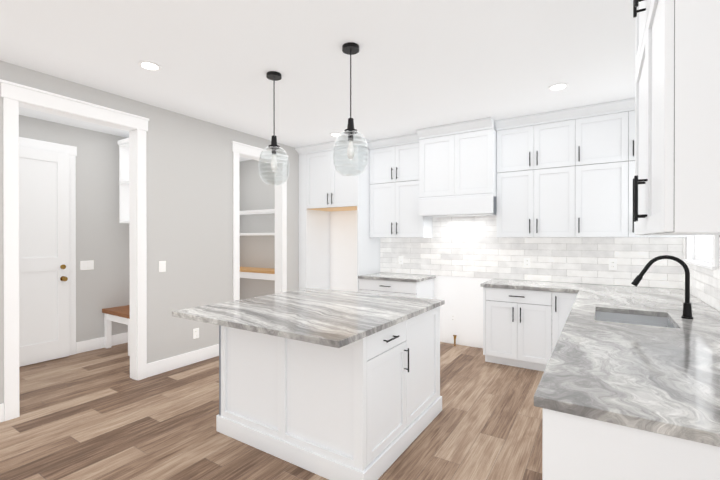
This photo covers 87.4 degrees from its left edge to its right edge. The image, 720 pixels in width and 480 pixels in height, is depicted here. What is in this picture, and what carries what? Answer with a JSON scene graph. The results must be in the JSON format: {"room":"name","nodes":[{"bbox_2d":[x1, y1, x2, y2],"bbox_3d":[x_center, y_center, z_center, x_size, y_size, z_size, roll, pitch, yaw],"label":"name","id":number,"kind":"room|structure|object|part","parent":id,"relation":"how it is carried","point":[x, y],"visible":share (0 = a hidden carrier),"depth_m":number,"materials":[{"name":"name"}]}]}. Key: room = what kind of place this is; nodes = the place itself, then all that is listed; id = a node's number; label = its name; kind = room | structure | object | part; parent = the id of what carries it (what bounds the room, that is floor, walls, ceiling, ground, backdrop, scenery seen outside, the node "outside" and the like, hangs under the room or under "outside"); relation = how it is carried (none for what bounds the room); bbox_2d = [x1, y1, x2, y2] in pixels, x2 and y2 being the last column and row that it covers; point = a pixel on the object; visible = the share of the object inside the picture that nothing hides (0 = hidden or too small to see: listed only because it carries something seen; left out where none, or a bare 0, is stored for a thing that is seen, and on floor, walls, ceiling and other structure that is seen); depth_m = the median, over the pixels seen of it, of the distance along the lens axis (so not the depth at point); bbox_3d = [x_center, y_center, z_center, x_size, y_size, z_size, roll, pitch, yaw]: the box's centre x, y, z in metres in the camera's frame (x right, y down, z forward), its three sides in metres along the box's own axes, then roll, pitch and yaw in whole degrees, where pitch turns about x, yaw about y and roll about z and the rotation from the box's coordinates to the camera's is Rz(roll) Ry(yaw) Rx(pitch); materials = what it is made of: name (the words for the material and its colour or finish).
{"room":"kitchen","nodes":[
{"label":"kitchen","id":0,"kind":"room"},
{"bbox_2d":[19,115,239,341],"bbox_3d":[-4.353,0.008,3.485,0.120,2.810,8.800,0,0,33],"label":"wall","id":1,"kind":"structure","parent":0,"point":[102,237],"depth_m":4.86,"materials":[{"name":"grey paint"}]},
{"bbox_2d":[19,147,69,366],"bbox_3d":[-3.721,0.185,4.185,0.100,2.428,0.840,0,0,33],"label":"door","id":2,"kind":"structure","parent":1,"relation":"in","point":[44,317],"depth_m":4.34,"materials":[{"name":"white wood"}]},
{"bbox_2d":[19,137,76,354],"bbox_3d":[-3.789,0.131,4.229,0.025,2.560,1.044,0,0,33],"label":"door frame","id":3,"kind":"structure","parent":1,"relation":"attached to","point":[71,151],"depth_m":4.62,"materials":[{"name":"white wood"}]},
{"bbox_2d":[80,261,86,269],"bbox_3d":[-3.473,0.319,4.739,0.009,0.116,0.072,0,0,33],"label":"light switch","id":4,"kind":"object","parent":1,"relation":"attached to","point":[83,265],"visible":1,"depth_m":4.74,"materials":[{"name":"white plastic"}]},
{"bbox_2d":[87,260,93,269],"bbox_3d":[-3.432,0.319,4.803,0.009,0.116,0.072,0,0,33],"label":"light switch","id":5,"kind":"object","parent":1,"relation":"attached to","point":[90,264],"visible":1,"depth_m":4.80,"materials":[{"name":"white plastic"}]},
{"bbox_2d":[76,332,127,353],"bbox_3d":[-3.313,1.338,4.987,0.014,0.140,0.754,0,0,33],"label":"baseboard","id":6,"kind":"structure","parent":1,"relation":"attached to","point":[98,343],"depth_m":4.86,"materials":[{"name":"white wood"}]},
{"bbox_2d":[118,138,128,222],"bbox_3d":[-2.556,-0.761,4.744,1.270,1.080,0.333,0,0,33],"label":"cubby shelf","id":7,"kind":"object","parent":1,"relation":"attached to","point":[123,144],"visible":0.12,"depth_m":4.98,"materials":[{"name":"white wood"}]},
{"bbox_2d":[0,60,298,403],"bbox_3d":[-3.047,0.011,2.649,0.120,2.810,8.800,0,0,33],"label":"wall","id":8,"kind":"structure","parent":0,"point":[189,196],"depth_m":4.21,"materials":[{"name":"grey paint"}]},
{"bbox_2d":[0,403,3,421],"bbox_3d":[-4.071,1.352,0.927,0.016,0.140,4.788,0,0,33],"label":"baseboard","id":9,"kind":"structure","parent":8,"relation":"attached to","point":[1,405],"depth_m":2.93,"materials":[{"name":"white wood"}]},
{"bbox_2d":[0,79,288,420],"bbox_3d":[-1.990,0.083,4.294,0.180,2.655,3.180,0,0,33],"label":"door frame","id":10,"kind":"structure","parent":8,"relation":"attached to","point":[15,96],"depth_m":3.71,"materials":[{"name":"white wood"}]},
{"bbox_2d":[159,261,165,271],"bbox_3d":[-2.100,0.281,4.009,0.009,0.116,0.072,0,0,33],"label":"light switch","id":11,"kind":"object","parent":8,"relation":"attached to","point":[162,266],"visible":1,"depth_m":4.01,"materials":[{"name":"white plastic"}]},
{"bbox_2d":[147,344,218,377],"bbox_3d":[-1.898,1.340,4.323,0.014,0.140,1.084,0,0,33],"label":"baseboard","id":12,"kind":"structure","parent":8,"relation":"attached to","point":[172,363],"depth_m":4.18,"materials":[{"name":"white wood"}]},
{"bbox_2d":[193,328,198,338],"bbox_3d":[-1.888,1.075,4.345,0.008,0.116,0.072,0,0,33],"label":"electrical outlet","id":13,"kind":"object","parent":8,"relation":"attached to","point":[195,333],"visible":1,"depth_m":4.34,"materials":[{"name":"white plastic"}]},
{"bbox_2d":[240,160,274,299],"bbox_3d":[-1.538,-0.002,6.444,1.430,2.810,0.100,0,0,33],"label":"wall","id":14,"kind":"structure","parent":0,"point":[257,192],"depth_m":6.54,"materials":[{"name":"grey paint"}]},
{"bbox_2d":[240,267,274,279],"bbox_3d":[-1.497,0.549,6.120,1.006,0.140,0.403,0,0,33],"label":"shelf","id":15,"kind":"object","parent":14,"relation":"attached to","point":[258,273],"depth_m":6.01,"materials":[{"name":"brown wood"}]},
{"bbox_2d":[240,233,274,235],"bbox_3d":[-1.514,-0.096,6.176,1.096,0.040,0.322,0,0,33],"label":"shelf","id":16,"kind":"object","parent":14,"relation":"attached to","point":[252,234],"visible":0.25,"depth_m":6.08,"materials":[{"name":"white wood"}]},
{"bbox_2d":[240,209,274,214],"bbox_3d":[-1.514,-0.466,6.174,1.096,0.040,0.322,0,0,33],"label":"shelf","id":17,"kind":"object","parent":14,"relation":"attached to","point":[264,211],"depth_m":6.11,"materials":[{"name":"white wood"}]},
{"bbox_2d":[0,342,543,479],"bbox_3d":[-1.696,1.449,1.789,6.590,0.060,9.200,0,0,33],"label":"floor","id":18,"kind":"structure","parent":0,"point":[98,414],"depth_m":2.82,"materials":[{"name":"brown wood"}]},
{"bbox_2d":[102,305,129,355],"bbox_3d":[-2.648,1.154,4.733,1.406,0.510,0.463,0,0,33],"label":"bench","id":19,"kind":"object","parent":18,"relation":"on","point":[120,314],"visible":0.19,"depth_m":4.87,"materials":[{"name":"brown wood"}]},
{"bbox_2d":[216,304,443,479],"bbox_3d":[-0.181,0.976,2.954,1.312,0.878,1.228,0,0,33],"label":"kitchen island","id":20,"kind":"object","parent":18,"relation":"on","point":[334,384],"depth_m":2.43,"materials":[{"name":"white wood"}]},
{"bbox_2d":[172,288,443,347],"bbox_3d":[-0.312,0.519,2.903,1.455,0.035,1.505,0,0,33],"label":"island countertop","id":21,"kind":"structure","parent":20,"relation":"on","point":[330,318],"depth_m":2.58,"materials":[{"name":"grey stone"}]},
{"bbox_2d":[295,137,379,291],"bbox_3d":[-0.305,0.002,5.710,1.193,2.808,0.683,0,0,33],"label":"surround","id":22,"kind":"object","parent":18,"relation":"on","point":[325,187],"visible":0.75,"depth_m":5.60,"materials":[{"name":"white wood"}]},
{"bbox_2d":[359,278,433,298],"bbox_3d":[0.498,0.968,5.221,0.858,0.878,0.648,0,0,33],"label":"base cabinet","id":23,"kind":"object","parent":18,"relation":"on","point":[423,289],"visible":0.31,"depth_m":4.97,"materials":[{"name":"white wood"}]},
{"bbox_2d":[358,272,435,281],"bbox_3d":[0.512,0.511,5.218,0.883,0.035,0.633,0,0,33],"label":"countertop","id":24,"kind":"structure","parent":23,"relation":"on","point":[399,277],"depth_m":5.10,"materials":[{"name":"stone"}]},
{"bbox_2d":[483,287,577,370],"bbox_3d":[1.968,0.972,4.280,0.972,0.878,0.648,0,0,33],"label":"base cabinet","id":25,"kind":"object","parent":18,"relation":"on","point":[522,328],"visible":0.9,"depth_m":4.08,"materials":[{"name":"white wood"}]},
{"bbox_2d":[480,279,579,292],"bbox_3d":[1.944,0.514,4.300,0.960,0.035,0.635,0,0,33],"label":"countertop","id":26,"kind":"structure","parent":25,"relation":"on","point":[495,283],"depth_m":4.19,"materials":[{"name":"stone"}]},
{"bbox_2d":[542,408,719,479],"bbox_3d":[1.137,0.982,1.276,0.863,0.878,0.674,0,0,33],"label":"base cabinet","id":27,"kind":"object","parent":18,"relation":"on","point":[575,447],"depth_m":1.12,"materials":[{"name":"white wood"}]},
{"bbox_2d":[534,283,719,446],"bbox_3d":[1.922,0.614,2.526,0.890,0.224,3.648,0,0,33],"label":"countertop","id":28,"kind":"structure","parent":27,"relation":"on","point":[614,360],"depth_m":1.53,"materials":[{"name":"stone"}]},
{"bbox_2d":[595,311,675,327],"bbox_3d":[1.802,0.632,2.491,0.428,0.188,0.568,0,0,33],"label":"sink basin","id":29,"kind":"object","parent":28,"relation":"in","point":[641,318],"depth_m":2.71,"materials":[{"name":"silver metal"}]},
{"bbox_2d":[631,255,692,318],"bbox_3d":[1.998,0.300,2.504,0.324,0.402,0.094,0,0,33],"label":"faucet","id":30,"kind":"object","parent":28,"relation":"on","point":[687,309],"visible":1,"depth_m":2.42,"materials":[{"name":"black metal"}]},
{"bbox_2d":[0,0,635,161],"bbox_3d":[-1.696,-1.411,1.779,6.590,0.040,9.200,0,0,33],"label":"ceiling","id":31,"kind":"structure","parent":0,"point":[418,64],"depth_m":2.88,"materials":[{"name":"white paint"}]},
{"bbox_2d":[138,61,160,70],"bbox_3d":[-1.681,-1.391,3.017,0.164,0.007,0.164,0,0,33],"label":"recessed light","id":32,"kind":"object","parent":31,"relation":"in","point":[149,65],"visible":1,"depth_m":3.00,"materials":[{"name":"white"}]},
{"bbox_2d":[258,71,289,185],"bbox_3d":[-0.724,-0.928,3.177,0.256,0.934,0.256,0,0,33],"label":"pendant light","id":33,"kind":"object","parent":31,"relation":"hanging from","point":[274,76],"visible":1,"depth_m":3.16,"materials":[{"name":"clear glass"}]},
{"bbox_3d":[-0.724,-0.622,3.178,0.256,0.320,0.256,0,0,33],"label":"lamp shade","id":34,"kind":"part","parent":33,"relation":"part of","materials":[{"name":"clear glass"}]},
{"bbox_3d":[-0.724,-0.652,3.178,0.058,0.136,0.056,0,0,33],"label":"bulb","id":35,"kind":"part","parent":33,"relation":"part of","materials":[{"name":"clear glass"}]},
{"bbox_2d":[333,42,367,176],"bbox_3d":[-0.067,-0.927,2.721,0.256,0.934,0.256,0,0,33],"label":"pendant light","id":36,"kind":"object","parent":31,"relation":"hanging from","point":[350,49],"visible":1,"depth_m":2.70,"materials":[{"name":"clear glass"}]},
{"bbox_3d":[-0.067,-0.620,2.722,0.256,0.320,0.256,0,0,33],"label":"lamp shade","id":37,"kind":"part","parent":36,"relation":"part of","materials":[{"name":"clear glass"}]},
{"bbox_3d":[-0.067,-0.650,2.722,0.058,0.136,0.056,0,0,33],"label":"bulb","id":38,"kind":"part","parent":36,"relation":"part of","materials":[{"name":"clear glass"}]},
{"bbox_2d":[548,83,567,90],"bbox_3d":[1.804,-1.393,3.433,0.164,0.007,0.164,0,0,33],"label":"recessed light","id":39,"kind":"object","parent":31,"relation":"in","point":[558,86],"visible":1,"depth_m":3.43,"materials":[{"name":"white"}]},
{"bbox_2d":[382,130,672,288],"bbox_3d":[0.709,0.001,5.540,6.590,2.810,0.120,0,0,33],"label":"wall","id":40,"kind":"structure","parent":0,"point":[547,237],"depth_m":4.47,"materials":[{"name":"grey paint"}]},
{"bbox_2d":[330,210,356,291],"bbox_3d":[-0.101,0.467,5.987,0.931,1.876,0.003,0,0,33],"label":"wall","id":41,"kind":"structure","parent":40,"relation":"attached to","point":[343,224],"depth_m":6.09,"materials":[{"name":"white paint"}]},
{"bbox_2d":[368,133,432,237],"bbox_3d":[0.551,-0.717,5.319,0.836,1.368,0.415,0,0,33],"label":"upper cabinet","id":42,"kind":"object","parent":40,"relation":"attached to","point":[394,187],"visible":0.92,"depth_m":5.21,"materials":[{"name":"white wood"}]},
{"bbox_2d":[416,117,496,217],"bbox_3d":[1.254,-0.853,4.776,0.924,1.092,0.570,0,0,33],"label":"range hood","id":43,"kind":"object","parent":40,"relation":"attached to","point":[457,169],"visible":0.98,"depth_m":4.59,"materials":[{"name":"white wood"}]},
{"bbox_2d":[434,275,491,347],"bbox_3d":[1.383,0.951,5.038,0.826,0.914,0.003,0,0,33],"label":"wall","id":44,"kind":"structure","parent":40,"relation":"attached to","point":[462,297],"depth_m":5.05,"materials":[{"name":"white paint"}]},
{"bbox_2d":[450,313,455,322],"bbox_3d":[1.260,1.058,5.109,0.072,0.116,0.008,0,0,33],"label":"electrical outlet","id":45,"kind":"object","parent":44,"relation":"attached to","point":[452,317],"visible":1,"depth_m":5.10,"materials":[{"name":"white plastic"}]},
{"bbox_2d":[380,216,682,288],"bbox_3d":[1.792,0.092,4.771,3.520,0.804,0.008,0,0,33],"label":"wall tile","id":46,"kind":"structure","parent":40,"relation":"attached to","point":[474,246],"depth_m":4.60,"materials":[{"name":"white tile"}]},
{"bbox_2d":[399,256,402,263],"bbox_3d":[0.599,0.296,5.526,0.072,0.116,0.008,0,0,33],"label":"electrical outlet","id":47,"kind":"object","parent":46,"relation":"attached to","point":[400,259],"visible":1,"depth_m":5.52,"materials":[{"name":"white plastic"}]},
{"bbox_2d":[524,258,529,267],"bbox_3d":[2.039,0.279,4.604,0.072,0.116,0.008,0,0,33],"label":"electrical outlet","id":48,"kind":"object","parent":46,"relation":"attached to","point":[526,262],"visible":1,"depth_m":4.60,"materials":[{"name":"white plastic"}]},
{"bbox_2d":[609,259,616,269],"bbox_3d":[2.772,0.271,4.135,0.072,0.116,0.008,0,0,33],"label":"electrical outlet","id":49,"kind":"object","parent":46,"relation":"attached to","point":[612,264],"visible":1,"depth_m":4.13,"materials":[{"name":"white plastic"}]},
{"bbox_2d":[495,106,582,237],"bbox_3d":[2.079,-0.714,4.390,0.875,1.368,0.330,0,0,33],"label":"upper cabinet","id":50,"kind":"object","parent":40,"relation":"attached to","point":[569,172],"depth_m":4.23,"materials":[{"name":"white wood"}]},
{"bbox_2d":[583,98,638,236],"bbox_3d":[2.595,-0.713,4.060,0.584,1.368,0.330,0,0,33],"label":"upper cabinet","id":51,"kind":"object","parent":40,"relation":"attached to","point":[608,127],"depth_m":3.89,"materials":[{"name":"white wood"}]},
{"bbox_3d":[0.961,0.020,0.083,0.120,2.810,8.800,0,0,33],"label":"wall","id":52,"kind":"structure","parent":0,"visible":0},
{"bbox_2d":[633,0,719,235],"bbox_3d":[1.249,-0.703,1.250,0.653,1.368,1.170,0,0,33],"label":"upper cabinet","id":53,"kind":"object","parent":52,"relation":"attached to","point":[676,185],"visible":1,"depth_m":0.95,"materials":[{"name":"white wood"}]},
{"bbox_2d":[639,235,689,236],"bbox_3d":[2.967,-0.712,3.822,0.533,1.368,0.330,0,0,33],"label":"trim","id":54,"kind":"structure","parent":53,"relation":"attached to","point":[639,235],"depth_m":3.62,"materials":[{"name":"white wood"}]},
{"bbox_2d":[682,235,718,269],"bbox_3d":[2.914,-0.406,3.159,0.150,1.240,1.270,0,0,33],"label":"window","id":55,"kind":"structure","parent":52,"relation":"in","point":[702,250],"depth_m":3.35,"materials":[{"name":"white glass"}]},
{"bbox_2d":[683,237,719,311],"bbox_3d":[2.293,0.240,2.283,0.008,0.524,3.642,0,0,33],"label":"wall tile","id":56,"kind":"structure","parent":52,"relation":"attached to","point":[705,285],"depth_m":3.00,"materials":[{"name":"white tile"}]}
]}

